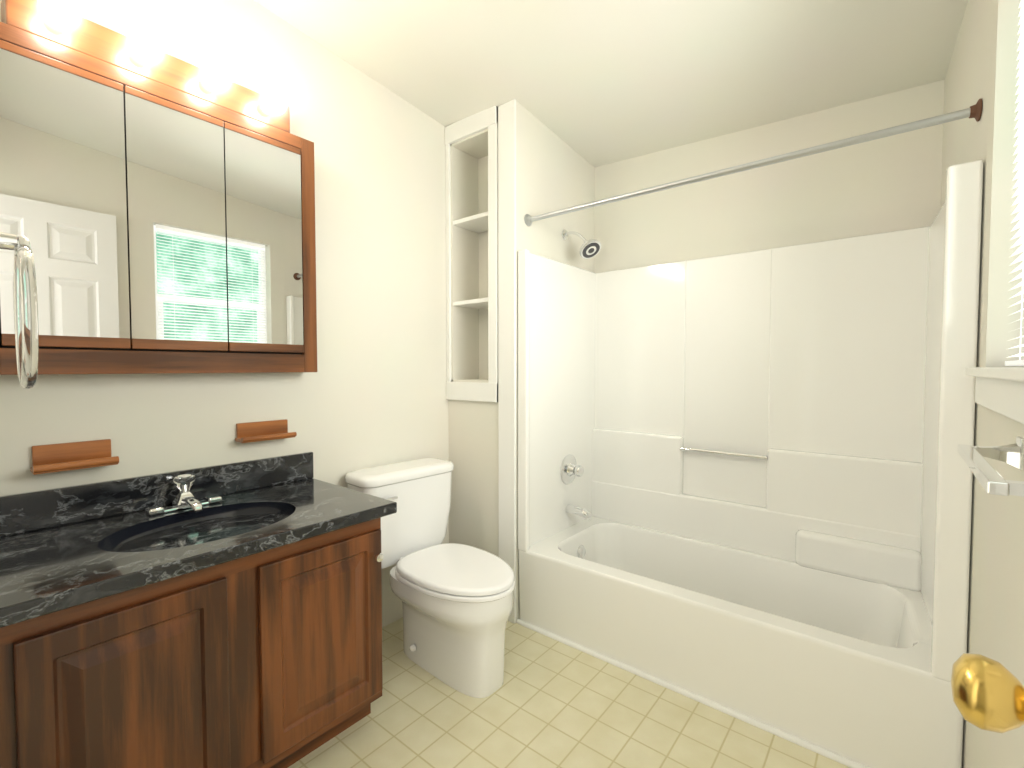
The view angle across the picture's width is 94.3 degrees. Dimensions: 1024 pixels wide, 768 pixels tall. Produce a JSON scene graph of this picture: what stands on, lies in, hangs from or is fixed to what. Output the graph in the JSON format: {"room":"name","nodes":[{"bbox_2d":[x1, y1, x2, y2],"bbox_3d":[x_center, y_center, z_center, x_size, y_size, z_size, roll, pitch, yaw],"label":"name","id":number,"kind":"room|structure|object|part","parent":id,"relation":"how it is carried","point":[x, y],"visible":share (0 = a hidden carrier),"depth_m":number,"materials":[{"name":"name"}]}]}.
{"room":"bathroom","nodes":[
{"label":"bathroom","id":0,"kind":"room"},
{"bbox_2d":[0,0,448,627],"bbox_3d":[-0.738,-0.281,2.307,0.120,3.000,2.850,2,3,39],"label":"wall","id":1,"kind":"structure","parent":0,"point":[370,392],"depth_m":2.10,"materials":[{"name":"paint"}]},
{"bbox_2d":[30,439,118,474],"bbox_3d":[-1.322,0.217,1.439,0.081,0.075,0.190,2,3,39],"label":"soap shelf","id":2,"kind":"object","parent":1,"relation":"attached to","point":[52,458],"visible":1,"depth_m":1.44,"materials":[{"name":"brown wood"}]},
{"bbox_2d":[0,452,313,545],"bbox_3d":[-1.183,0.364,1.665,0.021,0.113,1.012,2,3,39],"label":"backsplash","id":3,"kind":"structure","parent":1,"relation":"attached to","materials":[{"name":"black stone"}]},
{"bbox_2d":[0,0,316,374],"bbox_3d":[-1.098,-0.553,1.569,0.229,1.035,0.946,2,3,39],"label":"upper cabinet","id":4,"kind":"object","parent":1,"relation":"attached to","point":[157,206],"visible":1,"depth_m":1.50,"materials":[{"name":"brown wood"}]},
{"bbox_2d":[42,9,67,32],"bbox_3d":[-1.273,-1.012,1.325,0.020,0.048,0.048,2,3,39],"label":"bulb","id":5,"kind":"object","parent":4,"relation":"attached to","point":[47,27],"depth_m":1.32,"materials":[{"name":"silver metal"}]},
{"bbox_3d":[-1.229,-1.011,1.289,0.099,0.083,0.083,2,3,39],"label":"bulb","id":6,"kind":"part","parent":4,"relation":"part of","materials":[{"name":"white glass"}]},
{"bbox_3d":[-1.271,-0.512,1.355,0.005,0.748,0.273,2,3,39],"label":"door glass","id":7,"kind":"part","parent":4,"relation":"part of","materials":[{"name":"white"}]},
{"bbox_3d":[-1.278,-0.507,1.361,0.012,0.802,0.273,2,3,39],"label":"door","id":8,"kind":"part","parent":4,"relation":"part of","materials":[{"name":"black"}]},
{"bbox_2d":[129,45,150,65],"bbox_3d":[-1.154,-1.017,1.472,0.020,0.048,0.048,2,3,39],"label":"bulb","id":9,"kind":"object","parent":4,"relation":"attached to","point":[133,60],"depth_m":1.46,"materials":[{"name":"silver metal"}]},
{"bbox_3d":[-1.109,-1.016,1.436,0.099,0.083,0.083,2,3,39],"label":"bulb","id":10,"kind":"part","parent":4,"relation":"part of","materials":[{"name":"white glass"}]},
{"bbox_3d":[-1.105,-0.943,1.561,0.018,0.045,0.836,2,3,39],"label":"frame","id":11,"kind":"part","parent":4,"relation":"part of","materials":[{"name":"brown wood"}]},
{"bbox_3d":[-1.105,-0.072,1.592,0.018,0.072,0.836,2,3,39],"label":"frame","id":12,"kind":"part","parent":4,"relation":"part of","materials":[{"name":"brown wood"}]},
{"bbox_3d":[-1.104,-0.514,1.575,0.012,0.802,0.273,2,3,39],"label":"door","id":13,"kind":"part","parent":4,"relation":"part of","materials":[{"name":"black"}]},
{"bbox_3d":[-1.097,-0.519,1.570,0.005,0.748,0.273,2,3,39],"label":"door glass","id":14,"kind":"part","parent":4,"relation":"part of","materials":[{"name":"white"}]},
{"bbox_2d":[199,75,217,93],"bbox_3d":[-1.034,-1.022,1.620,0.020,0.048,0.048,2,3,39],"label":"bulb","id":15,"kind":"object","parent":4,"relation":"attached to","point":[203,89],"depth_m":1.61,"materials":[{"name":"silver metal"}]},
{"bbox_3d":[-0.990,-1.021,1.584,0.099,0.083,0.083,2,3,39],"label":"bulb","id":16,"kind":"part","parent":4,"relation":"part of","materials":[{"name":"white glass"}]},
{"bbox_3d":[-0.930,-0.522,1.790,0.012,0.802,0.273,2,3,39],"label":"door","id":17,"kind":"part","parent":4,"relation":"part of","materials":[{"name":"black"}]},
{"bbox_3d":[-0.923,-0.527,1.785,0.005,0.748,0.273,2,3,39],"label":"door glass","id":18,"kind":"part","parent":4,"relation":"part of","materials":[{"name":"white"}]},
{"bbox_2d":[258,99,273,115],"bbox_3d":[-0.915,-1.027,1.768,0.020,0.048,0.048,2,3,39],"label":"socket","id":19,"kind":"object","parent":4,"relation":"attached to","point":[261,111],"depth_m":1.76,"materials":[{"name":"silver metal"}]},
{"bbox_3d":[-0.870,-1.026,1.731,0.099,0.083,0.083,2,3,39],"label":"bulb","id":20,"kind":"part","parent":4,"relation":"part of","materials":[{"name":"white glass"}]},
{"bbox_3d":[-0.824,-0.512,1.923,0.018,0.930,0.055,2,3,39],"label":"frame","id":21,"kind":"part","parent":4,"relation":"part of","materials":[{"name":"brown wood"}]},
{"bbox_2d":[235,419,296,442],"bbox_3d":[-0.970,0.185,1.877,0.075,0.070,0.205,2,3,39],"label":"shelf","id":22,"kind":"object","parent":1,"relation":"attached to","point":[248,432],"visible":1,"depth_m":1.88,"materials":[{"name":"brown wood"}]},
{"bbox_2d":[448,396,498,556],"bbox_3d":[-0.137,0.597,2.674,0.390,1.220,0.230,2,3,39],"label":"wall","id":23,"kind":"structure","parent":0,"point":[473,428],"depth_m":2.58,"materials":[{"name":"paint"}]},
{"bbox_2d":[453,379,487,382],"bbox_3d":[-0.161,-0.019,2.658,0.290,0.012,0.212,2,3,39],"label":"trim","id":24,"kind":"structure","parent":23,"relation":"on","point":[472,380],"depth_m":2.61,"materials":[{"name":"paint"}]},
{"bbox_2d":[446,382,497,401],"bbox_3d":[-0.221,0.041,2.561,0.373,0.100,0.019,2,3,39],"label":"trim","id":25,"kind":"structure","parent":23,"relation":"attached to","point":[476,391],"depth_m":2.54,"materials":[{"name":"white wood"}]},
{"bbox_2d":[498,99,515,623],"bbox_3d":[-0.024,-0.089,2.402,0.107,2.610,0.013,2,3,39],"label":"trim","id":26,"kind":"structure","parent":23,"relation":"attached to","point":[507,302],"depth_m":2.39,"materials":[{"name":"white wood"}]},
{"bbox_2d":[478,156,487,378],"bbox_3d":[-0.087,-0.670,2.726,0.290,1.310,0.020,2,3,39],"label":"wall","id":27,"kind":"structure","parent":0,"point":[483,252],"depth_m":2.78,"materials":[{"name":"paint"}]},
{"bbox_2d":[453,297,487,308],"bbox_3d":[-0.159,-0.448,2.645,0.266,0.022,0.208,2,3,39],"label":"niche shelf","id":28,"kind":"object","parent":27,"relation":"attached to","point":[480,303],"visible":0.52,"depth_m":2.60,"materials":[{"name":"white wood"}]},
{"bbox_2d":[453,211,487,232],"bbox_3d":[-0.159,-0.892,2.629,0.266,0.022,0.208,2,3,39],"label":"niche shelf","id":29,"kind":"object","parent":27,"relation":"attached to","point":[477,223],"visible":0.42,"depth_m":2.61,"materials":[{"name":"white wood"}]},
{"bbox_2d":[516,101,594,620],"bbox_3d":[0.227,-0.294,2.703,0.100,3.000,0.780,2,3,39],"label":"wall","id":30,"kind":"structure","parent":0,"point":[554,172],"depth_m":2.55,"materials":[{"name":"paint"}]},
{"bbox_2d":[562,229,600,258],"bbox_3d":[0.377,-0.780,2.609,0.229,0.183,0.123,2,3,39],"label":"shower head","id":31,"kind":"object","parent":30,"relation":"attached to","point":[590,248],"visible":1,"depth_m":2.57},
{"bbox_3d":[0.353,-0.819,2.646,0.138,0.074,0.017,2,3,39],"label":"arm","id":32,"kind":"part","parent":31,"relation":"part of"},
{"bbox_2d":[524,99,981,225],"bbox_3d":[0.723,-0.817,1.903,1.652,0.060,0.060,2,3,39],"label":"shower rod","id":33,"kind":"object","parent":30,"relation":"attached to","point":[974,111],"visible":1,"depth_m":1.69,"materials":[{"name":"silver metal"}]},
{"bbox_2d":[288,617,849,767],"bbox_3d":[-0.205,1.308,1.216,2.390,0.100,3.960,2,3,39],"label":"floor","id":34,"kind":"structure","parent":0,"point":[551,703],"depth_m":1.73,"materials":[{"name":"tile"}]},
{"bbox_2d":[0,452,396,767],"bbox_3d":[-0.958,0.781,1.498,0.599,0.935,1.012,2,3,39],"label":"bathroom vanity","id":35,"kind":"object","parent":34,"relation":"on","point":[229,615],"visible":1,"depth_m":1.34,"materials":[{"name":"brown wood"}]},
{"bbox_3d":[-1.071,0.833,0.992,0.004,0.575,0.076,2,3,39],"label":"frame","id":36,"kind":"part","parent":35,"relation":"part of","materials":[{"name":"brown wood"}]},
{"bbox_3d":[-0.917,0.831,1.163,0.018,0.587,0.407,2,3,39],"label":"door","id":37,"kind":"part","parent":35,"relation":"part of","materials":[{"name":"brown wood"}]},
{"bbox_3d":[-1.114,0.417,1.619,0.044,0.010,0.170,2,3,39],"label":"faucet plate","id":38,"kind":"part","parent":35,"relation":"part of","materials":[{"name":"silver metal"}]},
{"bbox_3d":[-1.114,0.355,1.617,0.012,0.034,0.012,2,3,39],"label":"faucet stem","id":39,"kind":"part","parent":35,"relation":"part of","materials":[{"name":"silver metal"}]},
{"bbox_3d":[-1.114,0.341,1.616,0.066,0.054,0.066,2,3,39],"label":"faucet knob","id":40,"kind":"part","parent":35,"relation":"part of","materials":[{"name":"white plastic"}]},
{"bbox_3d":[-0.785,0.504,1.334,0.004,0.060,0.984,2,3,39],"label":"frame","id":41,"kind":"part","parent":35,"relation":"part of","materials":[{"name":"brown wood"}]},
{"bbox_3d":[-1.062,0.395,1.576,0.115,0.038,0.040,2,3,39],"label":"faucet spout","id":42,"kind":"part","parent":35,"relation":"part of","materials":[{"name":"silver metal"}]},
{"bbox_3d":[-0.771,0.821,1.362,0.004,0.575,0.110,2,3,39],"label":"frame","id":43,"kind":"part","parent":35,"relation":"part of","materials":[{"name":"brown wood"}]},
{"bbox_3d":[-0.604,0.818,1.550,0.018,0.587,0.417,2,3,39],"label":"door","id":44,"kind":"part","parent":35,"relation":"part of","materials":[{"name":"brown wood"}]},
{"bbox_3d":[-0.470,0.607,1.667,0.033,0.032,0.032,2,3,39],"label":"knob","id":45,"kind":"part","parent":35,"relation":"part of","materials":[{"name":"white ceramic"}]},
{"bbox_3d":[-0.482,0.808,1.719,0.004,0.575,0.020,2,3,39],"label":"frame","id":46,"kind":"part","parent":35,"relation":"part of","materials":[{"name":"brown wood"}]},
{"bbox_2d":[345,458,514,697],"bbox_3d":[-0.313,0.813,2.132,0.800,0.826,0.532,2,3,39],"label":"toilet","id":47,"kind":"object","parent":34,"relation":"on","point":[457,601],"visible":1,"depth_m":2.00,"materials":[{"name":"white ceramic"}]},
{"bbox_3d":[-0.544,0.512,2.108,0.014,0.014,0.080,2,3,39],"label":"lever","id":48,"kind":"part","parent":47,"relation":"part of","materials":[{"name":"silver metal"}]},
{"bbox_3d":[-0.530,0.635,2.302,0.225,0.380,0.509,2,3,39],"label":"tank","id":49,"kind":"part","parent":47,"relation":"part of","materials":[{"name":"white ceramic"}]},
{"bbox_3d":[-0.229,0.815,2.041,0.555,0.022,0.408,2,3,39],"label":"seat","id":50,"kind":"part","parent":47,"relation":"part of","materials":[{"name":"white plastic"}]},
{"bbox_3d":[-0.227,0.790,2.039,0.547,0.026,0.401,2,3,39],"label":"lid","id":51,"kind":"part","parent":47,"relation":"part of","materials":[{"name":"white plastic"}]},
{"bbox_2d":[516,160,983,767],"bbox_3d":[0.909,0.289,2.166,1.652,1.889,0.779,2,3,39],"label":"bathtub","id":52,"kind":"object","parent":34,"relation":"on","point":[744,484],"visible":0.92,"depth_m":2.16,"materials":[{"name":"white plastic"}]},
{"bbox_3d":[0.342,0.486,2.689,0.052,0.170,0.170,2,3,39],"label":"valve plate","id":53,"kind":"part","parent":52,"relation":"part of","materials":[{"name":"silver metal"}]},
{"bbox_3d":[0.376,0.719,2.669,0.140,0.064,0.060,2,3,39],"label":"spout","id":54,"kind":"part","parent":52,"relation":"part of","materials":[{"name":"silver metal"}]},
{"bbox_3d":[0.375,0.487,2.662,0.038,0.068,0.068,2,3,39],"label":"valve knob","id":55,"kind":"part","parent":52,"relation":"part of","materials":[{"name":"silver metal"}]},
{"bbox_3d":[0.725,-0.179,2.755,0.556,0.986,0.020,2,3,39],"label":"panel","id":56,"kind":"part","parent":52,"relation":"part of","materials":[{"name":"white plastic"}]},
{"bbox_3d":[0.672,1.230,1.906,1.652,0.026,0.026,2,3,39],"label":"floor mould","id":57,"kind":"part","parent":52,"relation":"part of","materials":[{"name":"white plastic"}]},
{"bbox_2d":[254,0,967,166],"bbox_3d":[-0.205,-1.483,1.118,2.390,0.585,3.960,2,3,39],"label":"ceiling","id":58,"kind":"structure","parent":0,"point":[595,83],"depth_m":1.96,"materials":[{"name":"paint"}]},
{"bbox_2d":[594,80,944,272],"bbox_3d":[1.120,-0.289,2.559,1.850,3.000,0.120,2,3,39],"label":"wall","id":59,"kind":"structure","parent":0,"point":[887,184],"depth_m":2.31,"materials":[{"name":"paint"}]},
{"bbox_2d":[941,0,991,767],"bbox_3d":[1.623,-0.258,1.650,0.204,3.000,0.900,2,3,39],"label":"wall","id":60,"kind":"structure","parent":0,"point":[966,84],"depth_m":1.47,"materials":[{"name":"paint"}]},
{"bbox_2d":[966,0,1023,767],"bbox_3d":[1.329,-0.243,1.236,0.140,3.000,0.115,2,3,39],"label":"wall","id":61,"kind":"structure","parent":0,"point":[999,327],"depth_m":1.22,"materials":[{"name":"paint"}]},
{"bbox_2d":[972,407,1023,767],"bbox_3d":[1.053,0.618,0.926,0.140,1.300,0.760,2,3,39],"label":"wall","id":62,"kind":"structure","parent":0,"point":[1000,621],"depth_m":0.99,"materials":[{"name":"paint"}]},
{"bbox_2d":[957,436,1023,496],"bbox_3d":[0.753,0.125,0.720,0.087,0.056,0.384,2,3,39],"label":"towel bar","id":63,"kind":"object","parent":62,"relation":"attached to","point":[990,479],"visible":1,"depth_m":0.76,"materials":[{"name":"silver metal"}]},
{"bbox_3d":[0.858,0.126,0.854,0.075,0.042,0.040,2,3,39],"label":"towel bar post","id":64,"kind":"part","parent":63,"relation":"part of","materials":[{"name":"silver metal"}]},
{"bbox_3d":[0.644,0.135,0.590,0.075,0.042,0.040,2,3,39],"label":"towel bar post","id":65,"kind":"part","parent":63,"relation":"part of","materials":[{"name":"silver metal"}]},
{"bbox_2d":[965,367,1023,381],"bbox_3d":[1.018,-0.021,0.932,0.120,0.022,0.830,2,3,39],"label":"stool","id":66,"kind":"object","parent":62,"relation":"on","point":[1011,373],"visible":1,"depth_m":0.87,"materials":[{"name":"white wood"}]},
{"bbox_2d":[975,377,1023,423],"bbox_3d":[0.992,0.025,0.954,0.015,0.073,0.800,2,3,39],"label":"apron","id":67,"kind":"object","parent":62,"relation":"attached to","point":[1003,397],"visible":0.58,"depth_m":0.94,"materials":[{"name":"white wood"}]},
{"bbox_2d":[1005,360,1023,365],"bbox_3d":[1.034,-0.042,0.918,0.026,0.012,0.708,2,3,39],"label":"window blind","id":68,"kind":"object","parent":62,"relation":"attached to","point":[1015,363],"visible":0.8,"depth_m":1.09,"materials":[{"name":"white plastic"}]},
{"bbox_2d":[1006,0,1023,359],"bbox_3d":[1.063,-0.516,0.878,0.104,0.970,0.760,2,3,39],"label":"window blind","id":69,"kind":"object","parent":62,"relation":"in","point":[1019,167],"depth_m":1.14,"materials":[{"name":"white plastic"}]},
{"bbox_3d":[-1.091,-0.229,0.838,1.420,3.000,0.120,2,3,39],"label":"wall","id":70,"kind":"structure","parent":0,"visible":0},
{"bbox_2d":[0,232,38,388],"bbox_3d":[-0.585,-0.092,0.546,0.169,0.196,0.056,2,3,39],"label":"towel ring","id":71,"kind":"object","parent":70,"relation":"attached to","point":[26,322],"visible":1,"depth_m":0.52,"materials":[{"name":"silver metal"}]},
{"bbox_3d":[-0.277,-0.671,2.744,0.028,1.310,0.230,2,3,39],"label":"wall","id":72,"kind":"structure","parent":0,"visible":0},
{"bbox_2d":[445,144,450,381],"bbox_3d":[-0.354,-0.663,2.648,0.026,1.500,0.015,2,3,39],"label":"trim","id":73,"kind":"structure","parent":72,"relation":"attached to","point":[448,261],"depth_m":2.64,"materials":[{"name":"white wood"}]},
{"bbox_2d":[450,144,478,381],"bbox_3d":[-0.269,-0.670,2.723,0.012,1.310,0.212,2,3,39],"label":"wall","id":74,"kind":"structure","parent":72,"relation":"attached to","point":[464,282],"depth_m":2.71,"materials":[{"name":"paint"}]},
{"bbox_3d":[-0.013,-0.664,2.530,0.072,1.310,0.230,2,3,39],"label":"wall","id":75,"kind":"structure","parent":0,"visible":0},
{"bbox_2d":[488,108,497,401],"bbox_3d":[-0.097,-0.655,2.439,0.057,1.500,0.015,2,3,39],"label":"trim","id":76,"kind":"structure","parent":75,"relation":"attached to","point":[493,253],"depth_m":2.43,"materials":[{"name":"white wood"}]},
{"bbox_3d":[-0.137,-1.557,2.599,0.390,0.470,0.230,2,3,39],"label":"wall","id":77,"kind":"structure","parent":0,"visible":0},
{"bbox_2d":[452,129,487,158],"bbox_3d":[-0.161,-1.316,2.613,0.290,0.012,0.212,2,3,39],"label":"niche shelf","id":78,"kind":"structure","parent":77,"relation":"attached to","point":[475,145],"depth_m":2.61,"materials":[{"name":"paint"}]},
{"bbox_2d":[445,106,497,144],"bbox_3d":[-0.221,-1.366,2.512,0.373,0.095,0.019,2,3,39],"label":"trim","id":79,"kind":"structure","parent":77,"relation":"attached to","point":[470,125],"depth_m":2.50,"materials":[{"name":"white"}]},
{"bbox_3d":[0.105,-0.196,-0.131,0.040,3.000,0.120,2,3,39],"label":"wall","id":80,"kind":"structure","parent":0,"visible":0},
{"bbox_2d":[951,653,1023,732],"bbox_3d":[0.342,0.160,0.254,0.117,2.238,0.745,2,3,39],"label":"door knob","id":81,"kind":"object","parent":80,"relation":"in","point":[987,694],"depth_m":0.46,"materials":[{"name":"gold metal"}]}
]}

